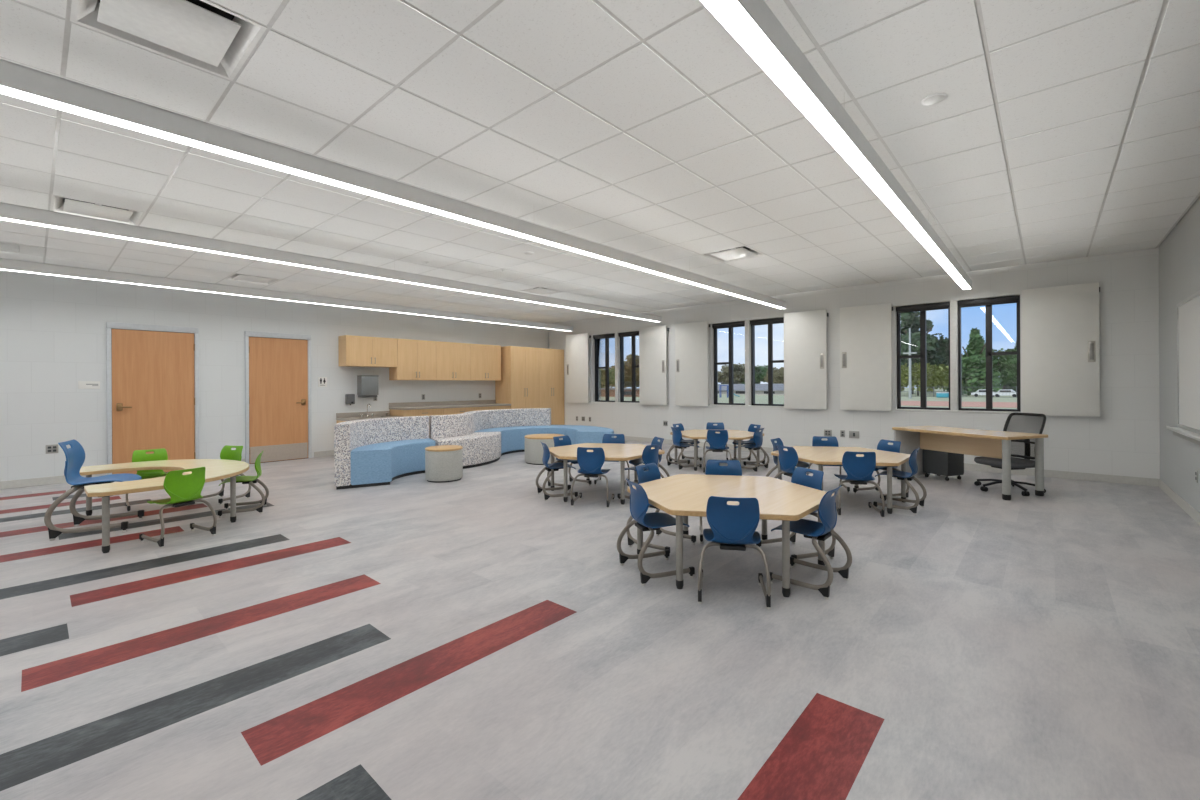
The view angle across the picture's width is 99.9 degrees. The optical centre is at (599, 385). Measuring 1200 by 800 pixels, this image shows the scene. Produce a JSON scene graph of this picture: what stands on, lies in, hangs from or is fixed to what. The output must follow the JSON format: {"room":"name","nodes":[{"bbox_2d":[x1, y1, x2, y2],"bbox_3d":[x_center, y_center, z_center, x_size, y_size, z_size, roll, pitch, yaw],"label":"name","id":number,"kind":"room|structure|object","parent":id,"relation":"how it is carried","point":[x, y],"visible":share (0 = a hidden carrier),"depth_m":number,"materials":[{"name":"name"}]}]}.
{"room":"classroom","nodes":[
{"label":"classroom","id":0,"kind":"room"},
{"bbox_2d":[0,270,548,480],"bbox_3d":[-5.462,-0.214,8.957,0.200,3.041,12.150,0,0,42],"label":"wall","id":1,"kind":"structure","parent":0,"point":[53,328],"depth_m":7.69,"materials":[{"name":"paint"}]},
{"bbox_2d":[78,381,99,388],"bbox_3d":[-7.072,-0.003,6.985,0.009,0.104,0.214,0,0,42],"label":"room sign","id":2,"kind":"object","parent":1,"relation":"attached to","point":[81,384],"visible":1,"depth_m":6.98,"materials":[{"name":"grey"}]},
{"bbox_2d":[106,322,198,474],"bbox_3d":[-6.581,0.210,7.470,0.099,2.205,1.031,0,0,42],"label":"door","id":3,"kind":"structure","parent":1,"relation":"in","point":[152,371],"depth_m":7.46,"materials":[{"name":"brown wood"}]},
{"bbox_2d":[0,450,333,488],"bbox_3d":[-7.161,1.265,6.875,0.012,0.100,6.770,0,0,42],"label":"baseboard","id":4,"kind":"structure","parent":1,"relation":"attached to","point":[55,479],"depth_m":6.65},
{"bbox_2d":[245,331,311,463],"bbox_3d":[-5.505,0.204,8.682,0.099,2.205,0.996,0,0,42],"label":"door","id":5,"kind":"structure","parent":1,"relation":"in","point":[278,410],"depth_m":8.67,"materials":[{"name":"brown wood"}]},
{"bbox_2d":[336,411,389,417],"bbox_3d":[-4.576,0.563,9.783,0.021,0.096,1.016,0,0,42],"label":"backsplash","id":6,"kind":"structure","parent":1,"relation":"attached to","point":[378,413],"depth_m":9.72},
{"bbox_2d":[338,335,396,367],"bbox_3d":[-4.432,-0.639,9.681,0.382,0.564,0.966,0,0,42],"label":"upper cabinet","id":7,"kind":"object","parent":1,"relation":"attached to","point":[354,351],"visible":1,"depth_m":9.50,"materials":[{"name":"brown wood"}]},
{"bbox_2d":[357,375,377,396],"bbox_3d":[-4.485,0.022,9.753,0.205,0.418,0.330,0,0,42],"label":"dispenser","id":8,"kind":"object","parent":1,"relation":"attached to","point":[367,386],"visible":1,"depth_m":9.66,"materials":[{"name":"grey metal"}]},
{"bbox_2d":[389,339,435,379],"bbox_3d":[-3.830,-0.515,10.359,0.382,0.819,0.838,0,0,42],"label":"upper cabinet","id":9,"kind":"object","parent":1,"relation":"attached to","point":[416,359],"visible":0.99,"depth_m":10.21,"materials":[{"name":"brown wood"}]},
{"bbox_2d":[389,400,495,406],"bbox_3d":[-3.379,0.394,11.133,0.021,0.087,2.620,0,0,42],"label":"backsplash","id":10,"kind":"structure","parent":1,"relation":"attached to","point":[406,404],"depth_m":11.01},
{"bbox_2d":[436,341,469,380],"bbox_3d":[-3.272,-0.517,10.987,0.382,0.819,0.838,0,0,42],"label":"upper cabinet","id":11,"kind":"object","parent":1,"relation":"attached to","point":[452,358],"visible":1,"depth_m":10.86,"materials":[{"name":"brown wood"}]},
{"bbox_2d":[463,344,500,380],"bbox_3d":[-2.715,-0.520,11.616,0.382,0.819,0.838,0,0,42],"label":"upper cabinet","id":12,"kind":"object","parent":1,"relation":"attached to","point":[485,360],"visible":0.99,"depth_m":11.50,"materials":[{"name":"brown wood"}]},
{"bbox_2d":[0,440,1199,799],"bbox_3d":[-1.267,1.385,5.276,11.350,0.200,12.600,0,0,42],"label":"floor","id":13,"kind":"structure","parent":0,"point":[478,635],"depth_m":2.46,"materials":[{"name":"grey plastic"}]},
{"bbox_2d":[44,439,143,540],"bbox_3d":[-4.541,0.897,4.567,0.529,0.810,0.534,0,0,-29],"label":"chair","id":14,"kind":"object","parent":13,"relation":"on","point":[75,455],"visible":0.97,"depth_m":4.52,"materials":[{"name":"blue plastic"}]},
{"bbox_2d":[125,448,167,511],"bbox_3d":[-4.827,1.002,5.423,0.398,0.603,0.394,0,0,-44],"label":"chair","id":15,"kind":"object","parent":13,"relation":"on","point":[159,454],"visible":0.57,"depth_m":5.49,"materials":[{"name":"green plastic"}]},
{"bbox_2d":[80,459,248,552],"bbox_3d":[-4.142,1.057,4.870,1.910,0.485,1.220,0,0,42],"label":"table","id":16,"kind":"object","parent":13,"relation":"on","point":[216,469],"visible":0.86,"depth_m":4.76,"materials":[{"name":"wood"}]},
{"bbox_2d":[139,467,216,547],"bbox_3d":[-3.561,0.995,4.263,0.394,0.603,0.398,0,0,27],"label":"chair","id":17,"kind":"object","parent":13,"relation":"on","point":[183,490],"visible":1,"depth_m":4.19,"materials":[{"name":"green plastic"}]},
{"bbox_2d":[199,445,250,504],"bbox_3d":[-4.264,0.999,5.693,0.398,0.603,0.394,0,0,12],"label":"chair","id":18,"kind":"object","parent":13,"relation":"on","point":[226,453],"visible":0.39,"depth_m":5.82,"materials":[{"name":"green plastic"}]},
{"bbox_2d":[218,451,268,517],"bbox_3d":[-3.663,0.996,5.198,0.394,0.603,0.398,0,0,-28],"label":"chair","id":19,"kind":"object","parent":13,"relation":"on","point":[251,480],"visible":0.94,"depth_m":5.16,"materials":[{"name":"green plastic"}]},
{"bbox_2d":[334,416,434,489],"bbox_3d":[-2.992,0.890,7.150,0.861,0.808,1.904,0,0,16],"label":"bench","id":20,"kind":"object","parent":13,"relation":"on","point":[375,451],"visible":0.99,"depth_m":6.86,"materials":[{"name":"blue fabric"}]},
{"bbox_2d":[390,408,443,416],"bbox_3d":[-3.724,0.887,10.296,0.612,0.820,0.866,0,0,42],"label":"base cabinet","id":21,"kind":"object","parent":13,"relation":"on","point":[418,412],"visible":0.31,"depth_m":10.06,"materials":[{"name":"brown wood"}]},
{"bbox_2d":[425,445,462,482],"bbox_3d":[-2.135,1.068,6.913,0.494,0.442,0.494,0,0,42],"label":"round ottoman","id":22,"kind":"object","parent":13,"relation":"on","point":[443,463],"visible":1,"depth_m":6.71,"materials":[{"name":"grey fabric"}]},
{"bbox_2d":[444,407,478,414],"bbox_3d":[-3.149,0.884,10.945,0.612,0.820,0.865,0,0,42],"label":"base cabinet","id":23,"kind":"object","parent":13,"relation":"on","point":[447,411],"visible":0.23,"depth_m":10.70,"materials":[{"name":"brown wood"}]},
{"bbox_2d":[389,400,510,409],"bbox_3d":[-3.157,0.412,10.936,0.614,0.125,2.620,0,0,42],"label":"countertop","id":24,"kind":"structure","parent":23,"relation":"on","point":[472,403],"depth_m":10.86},
{"bbox_2d":[429,413,500,468],"bbox_3d":[-2.209,0.885,8.313,0.796,0.808,1.612,0,0,24],"label":"bench","id":25,"kind":"object","parent":13,"relation":"on","point":[479,448],"visible":0.71,"depth_m":8.09,"materials":[{"name":"white fabric"}]},
{"bbox_2d":[464,408,550,455],"bbox_3d":[-1.763,0.883,9.736,0.951,0.808,2.161,0,0,42],"label":"bench","id":26,"kind":"object","parent":13,"relation":"on","point":[513,425],"visible":0.56,"depth_m":9.84,"materials":[{"name":"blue fabric"}]},
{"bbox_2d":[495,346,538,408],"bbox_3d":[-1.993,0.186,12.236,0.632,2.205,0.864,0,0,42],"label":"tall cabinet","id":27,"kind":"object","parent":13,"relation":"on","point":[518,386],"visible":0.74,"depth_m":11.96,"materials":[{"name":"brown wood"}]},
{"bbox_2d":[524,434,564,464],"bbox_3d":[-0.923,1.062,8.445,0.674,0.442,0.674,0,0,42],"label":"round ottoman","id":28,"kind":"object","parent":13,"relation":"on","point":[533,446],"visible":0.74,"depth_m":8.15,"materials":[{"name":"grey fabric"}]},
{"bbox_2d":[539,348,563,424],"bbox_3d":[-1.418,0.183,12.884,0.632,2.205,0.864,0,0,42],"label":"tall cabinet","id":29,"kind":"object","parent":13,"relation":"on","point":[551,361],"visible":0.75,"depth_m":12.71,"materials":[{"name":"brown wood"}]},
{"bbox_2d":[536,441,577,500],"bbox_3d":[-0.505,0.967,5.841,0.410,0.628,0.414,0,0,-18],"label":"chair","id":30,"kind":"object","parent":13,"relation":"on","point":[552,467],"visible":0.93,"depth_m":5.75,"materials":[{"name":"blue plastic"}]},
{"bbox_2d":[547,435,591,490],"bbox_3d":[-0.389,0.966,6.406,0.410,0.628,0.414,0,0,42],"label":"chair","id":31,"kind":"object","parent":13,"relation":"on","point":[566,440],"visible":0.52,"depth_m":6.45,"materials":[{"name":"blue plastic"}]},
{"bbox_2d":[546,425,613,444],"bbox_3d":[-0.360,1.049,9.671,0.924,0.462,2.123,0,0,-34],"label":"bench","id":32,"kind":"object","parent":13,"relation":"on","point":[578,434],"visible":0.4,"depth_m":9.32,"materials":[{"name":"blue fabric"}]},
{"bbox_2d":[571,447,614,507],"bbox_3d":[-0.074,0.965,5.458,0.414,0.628,0.410,0,0,12],"label":"chair","id":33,"kind":"object","parent":13,"relation":"on","point":[590,463],"visible":1,"depth_m":5.32,"materials":[{"name":"blue plastic"}]},
{"bbox_2d":[549,443,664,504],"bbox_3d":[0.043,1.022,6.023,1.273,0.512,1.454,0,0,42],"label":"table","id":34,"kind":"object","parent":13,"relation":"on","point":[622,453],"visible":0.62,"depth_m":5.77,"materials":[{"name":"brown wood"}]},
{"bbox_2d":[594,434,629,485],"bbox_3d":[0.158,0.963,6.588,0.414,0.628,0.410,0,0,12],"label":"chair","id":35,"kind":"object","parent":13,"relation":"on","point":[607,438],"visible":0.27,"depth_m":6.72,"materials":[{"name":"blue plastic"}]},
{"bbox_2d":[617,444,664,499],"bbox_3d":[0.474,0.962,5.640,0.410,0.628,0.414,0,0,42],"label":"chair","id":36,"kind":"object","parent":13,"relation":"on","point":[649,455],"visible":0.54,"depth_m":5.54,"materials":[{"name":"blue plastic"}]},
{"bbox_2d":[627,437,669,486],"bbox_3d":[0.590,0.961,6.206,0.410,0.628,0.414,0,0,-18],"label":"chair","id":37,"kind":"object","parent":13,"relation":"on","point":[635,462],"visible":0.41,"depth_m":6.17,"materials":[{"name":"blue plastic"}]},
{"bbox_2d":[617,478,694,585],"bbox_3d":[0.373,0.962,3.464,0.410,0.628,0.414,0,0,-18],"label":"chair","id":38,"kind":"object","parent":13,"relation":"on","point":[639,503],"visible":0.92,"depth_m":3.38,"materials":[{"name":"blue plastic"}]},
{"bbox_2d":[626,463,695,549],"bbox_3d":[0.489,0.962,4.029,0.410,0.628,0.414,0,0,42],"label":"chair","id":39,"kind":"object","parent":13,"relation":"on","point":[653,473],"visible":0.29,"depth_m":4.08,"materials":[{"name":"blue plastic"}]},
{"bbox_2d":[666,427,701,469],"bbox_3d":[1.297,0.957,7.812,0.410,0.628,0.414,0,0,-18],"label":"chair","id":40,"kind":"object","parent":13,"relation":"on","point":[677,435],"visible":0.96,"depth_m":7.73,"materials":[{"name":"blue plastic"}]},
{"bbox_2d":[668,423,701,461],"bbox_3d":[1.413,0.957,8.377,0.410,0.628,0.414,0,0,42],"label":"chair","id":41,"kind":"object","parent":13,"relation":"on","point":[680,426],"visible":0.67,"depth_m":8.39,"materials":[{"name":"blue plastic"}]},
{"bbox_2d":[703,422,727,459],"bbox_3d":[1.960,0.954,8.559,0.414,0.628,0.410,0,0,12],"label":"chair","id":42,"kind":"object","parent":13,"relation":"on","point":[720,426],"visible":0.3,"depth_m":8.70,"materials":[{"name":"blue plastic"}]},
{"bbox_2d":[670,429,763,470],"bbox_3d":[1.845,1.012,7.994,1.273,0.512,1.454,0,0,42],"label":"table","id":43,"kind":"object","parent":13,"relation":"on","point":[695,434],"visible":0.69,"depth_m":7.74,"materials":[{"name":"brown wood"}]},
{"bbox_2d":[703,430,731,472],"bbox_3d":[1.728,0.955,7.429,0.414,0.628,0.410,0,0,12],"label":"chair","id":44,"kind":"object","parent":13,"relation":"on","point":[717,442],"visible":0.95,"depth_m":7.29,"materials":[{"name":"blue plastic"}]},
{"bbox_2d":[699,459,741,543],"bbox_3d":[1.037,0.959,4.211,0.414,0.628,0.410,0,0,12],"label":"chair","id":45,"kind":"object","parent":13,"relation":"on","point":[713,467],"visible":0.21,"depth_m":4.35,"materials":[{"name":"blue plastic"}]},
{"bbox_2d":[628,474,833,596],"bbox_3d":[0.921,1.017,3.646,1.273,0.512,1.454,0,0,42],"label":"table","id":46,"kind":"object","parent":13,"relation":"on","point":[682,496],"visible":0.71,"depth_m":3.46,"materials":[{"name":"brown wood"}]},
{"bbox_2d":[697,496,770,609],"bbox_3d":[0.805,0.960,3.081,0.414,0.628,0.410,0,0,12],"label":"chair","id":47,"kind":"object","parent":13,"relation":"on","point":[733,527],"visible":1,"depth_m":2.94,"materials":[{"name":"blue plastic"}]},
{"bbox_2d":[732,424,765,465],"bbox_3d":[2.392,0.952,8.176,0.410,0.628,0.414,0,0,-18],"label":"chair","id":48,"kind":"object","parent":13,"relation":"on","point":[751,428],"visible":0.52,"depth_m":8.23,"materials":[{"name":"blue plastic"}]},
{"bbox_2d":[735,428,768,471],"bbox_3d":[2.276,0.952,7.611,0.410,0.628,0.414,0,0,42],"label":"chair","id":49,"kind":"object","parent":13,"relation":"on","point":[758,437],"visible":0.9,"depth_m":7.51,"materials":[{"name":"blue plastic"}]},
{"bbox_2d":[766,438,808,476],"bbox_3d":[2.223,0.953,5.960,0.410,0.628,0.414,0,0,42],"label":"chair","id":50,"kind":"object","parent":13,"relation":"on","point":[779,441],"visible":0.34,"depth_m":5.96,"materials":[{"name":"blue plastic"}]},
{"bbox_2d":[774,445,812,477],"bbox_3d":[2.107,0.953,5.395,0.410,0.628,0.414,0,0,-18],"label":"chair","id":51,"kind":"object","parent":13,"relation":"on","point":[788,460],"visible":0.55,"depth_m":5.33,"materials":[{"name":"blue plastic"}]},
{"bbox_2d":[756,467,835,564],"bbox_3d":[1.472,0.957,3.818,0.410,0.628,0.414,0,0,-22],"label":"chair","id":52,"kind":"object","parent":13,"relation":"on","point":[799,476],"visible":0.27,"depth_m":3.84,"materials":[{"name":"blue plastic"}]},
{"bbox_2d":[770,485,851,598],"bbox_3d":[1.352,0.957,3.263,0.410,0.628,0.414,0,0,42],"label":"chair","id":53,"kind":"object","parent":13,"relation":"on","point":[814,530],"visible":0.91,"depth_m":3.18,"materials":[{"name":"blue plastic"}]},
{"bbox_2d":[807,436,849,492],"bbox_3d":[2.770,0.950,6.142,0.414,0.628,0.410,0,0,12],"label":"chair","id":54,"kind":"object","parent":13,"relation":"on","point":[832,441],"visible":0.3,"depth_m":6.27,"materials":[{"name":"blue plastic"}]},
{"bbox_2d":[771,446,910,513],"bbox_3d":[2.655,1.008,5.577,1.273,0.512,1.454,0,0,42],"label":"table","id":55,"kind":"object","parent":13,"relation":"on","point":[820,456],"visible":0.59,"depth_m":5.39,"materials":[{"name":"brown wood"}]},
{"bbox_2d":[834,451,884,517],"bbox_3d":[2.538,0.951,5.012,0.414,0.628,0.410,0,0,12],"label":"chair","id":56,"kind":"object","parent":13,"relation":"on","point":[859,470],"visible":0.95,"depth_m":4.87,"materials":[{"name":"blue plastic"}]},
{"bbox_2d":[853,439,909,500],"bbox_3d":[3.202,0.948,5.759,0.410,0.628,0.414,0,0,-18],"label":"chair","id":57,"kind":"object","parent":13,"relation":"on","point":[883,444],"visible":0.34,"depth_m":5.80,"materials":[{"name":"blue plastic"}]},
{"bbox_2d":[873,447,926,514],"bbox_3d":[3.086,0.948,5.194,0.410,0.628,0.414,0,0,42],"label":"chair","id":58,"kind":"object","parent":13,"relation":"on","point":[901,475],"visible":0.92,"depth_m":5.10,"materials":[{"name":"blue plastic"}]},
{"bbox_2d":[923,449,963,480],"bbox_3d":[4.633,0.976,6.810,0.323,0.555,0.350,0,0,-20],"label":"pedestal","id":59,"kind":"object","parent":13,"relation":"on","point":[946,464],"visible":0.62,"depth_m":6.68,"materials":[{"name":"grey metal"}]},
{"bbox_2d":[892,425,1047,499],"bbox_3d":[4.502,0.907,6.248,0.690,0.695,1.415,0,0,-20],"label":"desk","id":60,"kind":"object","parent":13,"relation":"on","point":[977,442],"visible":0.98,"depth_m":6.20,"materials":[{"name":"brown wood"}]},
{"bbox_2d":[974,412,1045,495],"bbox_3d":[4.853,0.794,6.019,0.676,0.917,0.678,0,0,-8],"label":"office chair","id":61,"kind":"object","parent":13,"relation":"on","point":[1034,423],"visible":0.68,"depth_m":6.00,"materials":[{"name":"black plastic"}]},
{"bbox_3d":[-4.358,0.973,9.596,0.592,0.655,1.011,0,0,42],"label":"cabinet","id":62,"kind":"object","parent":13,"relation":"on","visible":0},
{"bbox_2d":[336,411,401,420],"bbox_3d":[-4.360,0.580,9.591,0.599,0.132,1.016,0,0,42],"label":"countertop","id":63,"kind":"structure","parent":62,"relation":"on","point":[350,416],"depth_m":9.64,"materials":[{"name":"laminate"}]},
{"bbox_2d":[0,0,1199,323],"bbox_3d":[-1.284,-1.786,5.276,11.350,0.300,12.600,0,0,42],"label":"ceiling","id":64,"kind":"structure","parent":0,"point":[1063,129],"depth_m":3.40,"materials":[{"name":"tile"}]},
{"bbox_2d":[0,241,44,255],"bbox_3d":[-6.912,-1.637,5.873,0.602,0.060,0.602,0,0,42],"label":"ceiling vent","id":65,"kind":"object","parent":64,"relation":"in","point":[4,246],"visible":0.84,"depth_m":5.97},
{"bbox_2d":[50,195,145,225],"bbox_3d":[-4.683,-1.674,4.711,0.602,0.110,0.602,0,0,42],"label":"ceiling vent","id":66,"kind":"object","parent":64,"relation":"in","point":[60,204],"visible":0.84,"depth_m":4.70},
{"bbox_2d":[70,0,266,80],"bbox_3d":[-1.947,-1.688,2.283,0.602,0.110,0.602,0,0,42],"label":"ceiling vent","id":67,"kind":"object","parent":64,"relation":"in","point":[205,35],"visible":0.95,"depth_m":2.32,"materials":[{"name":"metal"}]},
{"bbox_2d":[225,273,281,284],"bbox_3d":[-5.293,-1.671,7.697,0.602,0.110,0.602,0,0,42],"label":"ceiling vent","id":68,"kind":"object","parent":64,"relation":"in","point":[236,277],"visible":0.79,"depth_m":7.71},
{"bbox_2d":[0,258,572,330],"bbox_3d":[-4.550,-1.466,8.095,0.108,0.311,11.580,0,0,42],"label":"linear pendant light","id":69,"kind":"object","parent":64,"relation":"hanging from","point":[5,264],"visible":1,"depth_m":7.25,"materials":[{"name":"white"}]},
{"bbox_2d":[0,202,660,321],"bbox_3d":[-2.590,-1.476,6.356,0.108,0.311,11.580,0,0,42],"label":"linear pendant light","id":70,"kind":"object","parent":64,"relation":"hanging from","point":[8,212],"visible":1,"depth_m":5.23,"materials":[{"name":"white"}]},
{"bbox_2d":[0,59,785,308],"bbox_3d":[-0.600,-1.486,4.590,0.108,0.311,11.580,0,0,42],"label":"linear pendant light","id":71,"kind":"object","parent":64,"relation":"hanging from","point":[21,82],"visible":1,"depth_m":3.06,"materials":[{"name":"white"}]},
{"bbox_2d":[518,287,563,295],"bbox_3d":[-1.042,-1.693,8.814,0.602,0.110,0.602,0,0,42],"label":"ceiling vent","id":72,"kind":"object","parent":64,"relation":"in","point":[541,291],"visible":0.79,"depth_m":8.82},
{"bbox_2d":[701,245,765,262],"bbox_3d":[1.694,-1.707,6.386,0.602,0.110,0.602,0,0,42],"label":"ceiling vent","id":73,"kind":"object","parent":64,"relation":"in","point":[741,252],"visible":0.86,"depth_m":6.42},
{"bbox_2d":[698,0,971,289],"bbox_3d":[1.374,-1.497,2.838,0.108,0.311,11.580,0,0,42],"label":"linear pendant light","id":74,"kind":"object","parent":64,"relation":"hanging from","point":[751,24],"visible":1,"depth_m":2.45,"materials":[{"name":"white"}]},
{"bbox_2d":[921,93,946,105],"bbox_3d":[1.929,-1.650,2.914,0.124,0.011,0.124,0,0,42],"label":"smoke detector","id":75,"kind":"object","parent":64,"relation":"attached to","point":[933,99],"visible":1,"depth_m":2.90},
{"bbox_2d":[602,388,1016,408],"bbox_3d":[82.682,2.798,213.688,680.000,0.300,410.600,0,0,42],"label":"lawn","id":76,"kind":"structure","parent":0,"point":[759,399],"depth_m":103.66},
{"bbox_2d":[602,368,614,387],"bbox_3d":[1.123,-1.528,172.260,13.502,9.214,11.778,0,0,-1],"label":"broadleaf tree","id":77,"kind":"object","parent":76,"relation":"on","point":[612,373],"visible":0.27,"depth_m":169.69,"materials":[{"name":"green plant"}]},
{"bbox_2d":[602,388,639,396],"bbox_3d":[8.591,1.908,137.612,33.000,2.250,9.000,0,0,17],"label":"brick building","id":78,"kind":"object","parent":76,"relation":"on","point":[627,391],"visible":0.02,"depth_m":133.93,"materials":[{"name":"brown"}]},
{"bbox_2d":[609,364,638,387],"bbox_3d":[8.287,-2.682,192.732,17.774,11.450,20.376,0,0,27],"label":"broadleaf tree","id":79,"kind":"object","parent":76,"relation":"on","point":[627,369],"visible":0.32,"depth_m":186.65,"materials":[{"name":"green plant"}]},
{"bbox_2d":[718,369,735,383],"bbox_3d":[45.128,-1.718,186.759,9.364,9.136,8.971,0,0,-17],"label":"broadleaf tree","id":80,"kind":"object","parent":76,"relation":"on","point":[723,378],"visible":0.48,"depth_m":185.06,"materials":[{"name":"green plant"}]},
{"bbox_2d":[721,363,755,383],"bbox_3d":[53.733,-3.015,196.261,13.407,11.643,11.695,0,0,18],"label":"broadleaf tree","id":81,"kind":"object","parent":76,"relation":"on","point":[739,370],"visible":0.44,"depth_m":194.27,"materials":[{"name":"green plant"}]},
{"bbox_2d":[718,384,783,394],"bbox_3d":[51.938,1.158,153.123,46.000,3.300,14.000,0,0,42],"label":"house","id":82,"kind":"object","parent":76,"relation":"on","point":[739,389],"visible":0.42,"depth_m":152.35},
{"bbox_2d":[741,365,767,383],"bbox_3d":[63.858,-2.864,205.961,15.289,11.235,13.337,0,0,10],"label":"broadleaf tree","id":83,"kind":"object","parent":76,"relation":"on","point":[760,372],"visible":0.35,"depth_m":203.49,"materials":[{"name":"green plant"}]},
{"bbox_2d":[763,367,783,383],"bbox_3d":[67.549,-2.137,188.052,10.674,9.741,12.236,0,0,-14],"label":"broadleaf tree","id":84,"kind":"object","parent":76,"relation":"on","point":[778,374],"visible":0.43,"depth_m":185.87,"materials":[{"name":"green plant"}]},
{"bbox_2d":[903,328,916,398],"bbox_3d":[63.777,-4.504,103.820,2.400,14.500,0.541,0,0,42],"label":"light pole","id":85,"kind":"object","parent":76,"relation":"on","point":[910,352],"visible":1,"depth_m":103.66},
{"bbox_2d":[900,311,933,335],"bbox_3d":[102.734,-11.576,167.937,14.953,28.277,15.607,0,0,-10],"label":"broadleaf tree","id":86,"kind":"object","parent":76,"relation":"on","point":[911,320],"visible":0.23,"depth_m":163.71,"materials":[{"name":"green plant"}]},
{"bbox_2d":[901,331,945,393],"bbox_3d":[94.270,-6.790,150.849,17.150,18.782,19.661,0,0,20],"label":"broadleaf tree","id":87,"kind":"object","parent":76,"relation":"on","point":[933,357],"visible":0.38,"depth_m":146.03,"materials":[{"name":"green plant"}]},
{"bbox_2d":[901,363,962,395],"bbox_3d":[80.892,-1.577,127.935,18.170,8.481,10.982,0,0,37],"label":"bush","id":88,"kind":"object","parent":76,"relation":"on","point":[937,375],"visible":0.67,"depth_m":124.48,"materials":[{"name":"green plant"}]},
{"bbox_2d":[929,333,948,391],"bbox_3d":[116.482,-8.261,178.063,18.002,21.497,15.703,0,0,-2],"label":"broadleaf tree","id":89,"kind":"object","parent":76,"relation":"on","point":[943,343],"visible":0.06,"depth_m":174.89,"materials":[{"name":"green plant"}]},
{"bbox_2d":[901,401,1016,407],"bbox_3d":[75.206,2.677,57.614,84.000,0.040,22.000,0,0,42],"label":"track","id":90,"kind":"object","parent":76,"relation":"on","point":[906,403],"depth_m":74.03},
{"bbox_2d":[945,327,1003,394],"bbox_3d":[97.186,-6.064,131.721,13.356,18.283,14.255,0,0,22],"label":"conifer tree","id":91,"kind":"object","parent":76,"relation":"on","point":[973,361],"visible":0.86,"depth_m":129.03,"materials":[{"name":"green plant"}]},
{"bbox_2d":[992,348,1016,389],"bbox_3d":[111.209,-3.996,138.857,13.067,13.009,14.979,0,0,-43],"label":"broadleaf tree","id":92,"kind":"object","parent":76,"relation":"on","point":[1006,364],"visible":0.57,"depth_m":135.82,"materials":[{"name":"green plant"}]},
{"bbox_2d":[549,247,1159,478],"bbox_3d":[2.823,-0.257,9.894,11.350,3.041,0.250,0,0,42],"label":"wall","id":93,"kind":"structure","parent":0,"point":[1124,440],"depth_m":7.51,"materials":[{"name":"paint"}]},
{"bbox_2d":[566,333,590,402],"bbox_3d":[-0.546,-0.422,12.640,0.787,1.715,0.110,0,0,42],"label":"sliding panel","id":94,"kind":"object","parent":93,"relation":"attached to","point":[577,345],"visible":1,"depth_m":12.59,"materials":[{"name":"grey metal"}]},
{"bbox_2d":[592,331,639,403],"bbox_3d":[0.445,-0.405,11.962,1.570,1.668,0.212,0,0,42],"label":"window","id":95,"kind":"structure","parent":93,"relation":"in","point":[619,337],"depth_m":11.95,"materials":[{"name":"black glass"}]},
{"bbox_2d":[639,325,668,404],"bbox_3d":[1.183,-0.431,11.105,0.732,1.715,0.110,0,0,42],"label":"sliding panel","id":96,"kind":"object","parent":93,"relation":"attached to","point":[652,340],"visible":1,"depth_m":11.06,"materials":[{"name":"grey metal"}]},
{"bbox_2d":[675,321,709,405],"bbox_3d":[1.914,-0.434,10.456,0.787,1.715,0.110,0,0,42],"label":"sliding panel","id":97,"kind":"object","parent":93,"relation":"attached to","point":[691,339],"visible":1,"depth_m":10.41,"materials":[{"name":"grey metal"}]},
{"bbox_2d":[711,317,783,407],"bbox_3d":[2.893,-0.418,9.790,1.565,1.668,0.212,0,0,42],"label":"window","id":98,"kind":"structure","parent":93,"relation":"in","point":[749,325],"depth_m":9.74,"materials":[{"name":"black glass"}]},
{"bbox_2d":[784,309,828,408],"bbox_3d":[3.639,-0.443,8.926,0.747,1.715,0.110,0,0,42],"label":"sliding panel","id":99,"kind":"object","parent":93,"relation":"attached to","point":[805,333],"visible":1,"depth_m":8.88,"materials":[{"name":"grey metal"}]},
{"bbox_2d":[840,303,892,410],"bbox_3d":[4.364,-0.447,8.282,0.778,1.715,0.110,0,0,42],"label":"sliding panel","id":100,"kind":"object","parent":93,"relation":"attached to","point":[865,331],"visible":1,"depth_m":8.24,"materials":[{"name":"grey metal"}]},
{"bbox_2d":[614,436,1158,486],"bbox_3d":[2.979,1.212,9.587,10.320,0.100,0.012,0,0,42],"label":"baseboard","id":101,"kind":"structure","parent":93,"relation":"attached to","point":[1154,482],"depth_m":6.79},
{"bbox_2d":[894,295,1021,413],"bbox_3d":[5.348,-0.431,7.611,1.570,1.668,0.212,0,0,42],"label":"window","id":102,"kind":"structure","parent":93,"relation":"in","point":[954,307],"depth_m":7.56,"materials":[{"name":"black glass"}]},
{"bbox_2d":[1022,282,1099,416],"bbox_3d":[6.123,-0.456,6.721,0.772,1.715,0.110,0,0,42],"label":"sliding panel","id":103,"kind":"object","parent":93,"relation":"attached to","point":[1061,367],"visible":0.91,"depth_m":6.68,"materials":[{"name":"grey metal"}]},
{"bbox_2d":[1159,196,1199,512],"bbox_3d":[2.877,-0.258,1.557,0.200,3.041,12.150,0,0,42],"label":"wall","id":104,"kind":"structure","parent":0,"point":[1179,253],"depth_m":5.39,"materials":[{"name":"paint"}]},
{"bbox_2d":[1159,479,1199,524],"bbox_3d":[2.802,1.213,1.623,0.012,0.100,12.138,0,0,42],"label":"baseboard","id":105,"kind":"structure","parent":104,"relation":"attached to","point":[1194,514],"depth_m":5.11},
{"bbox_2d":[1166,290,1199,444],"bbox_3d":[4.241,-0.162,3.322,0.105,1.325,5.020,0,0,42],"label":"whiteboard","id":106,"kind":"object","parent":104,"relation":"attached to","point":[1188,310],"visible":1,"depth_m":4.77,"materials":[{"name":"metal"}]},
{"bbox_2d":[1166,426,1199,444],"bbox_3d":[4.244,0.463,3.322,0.104,0.075,4.980,0,0,42],"label":"tray","id":107,"kind":"object","parent":106,"relation":"on","point":[1191,434],"depth_m":4.62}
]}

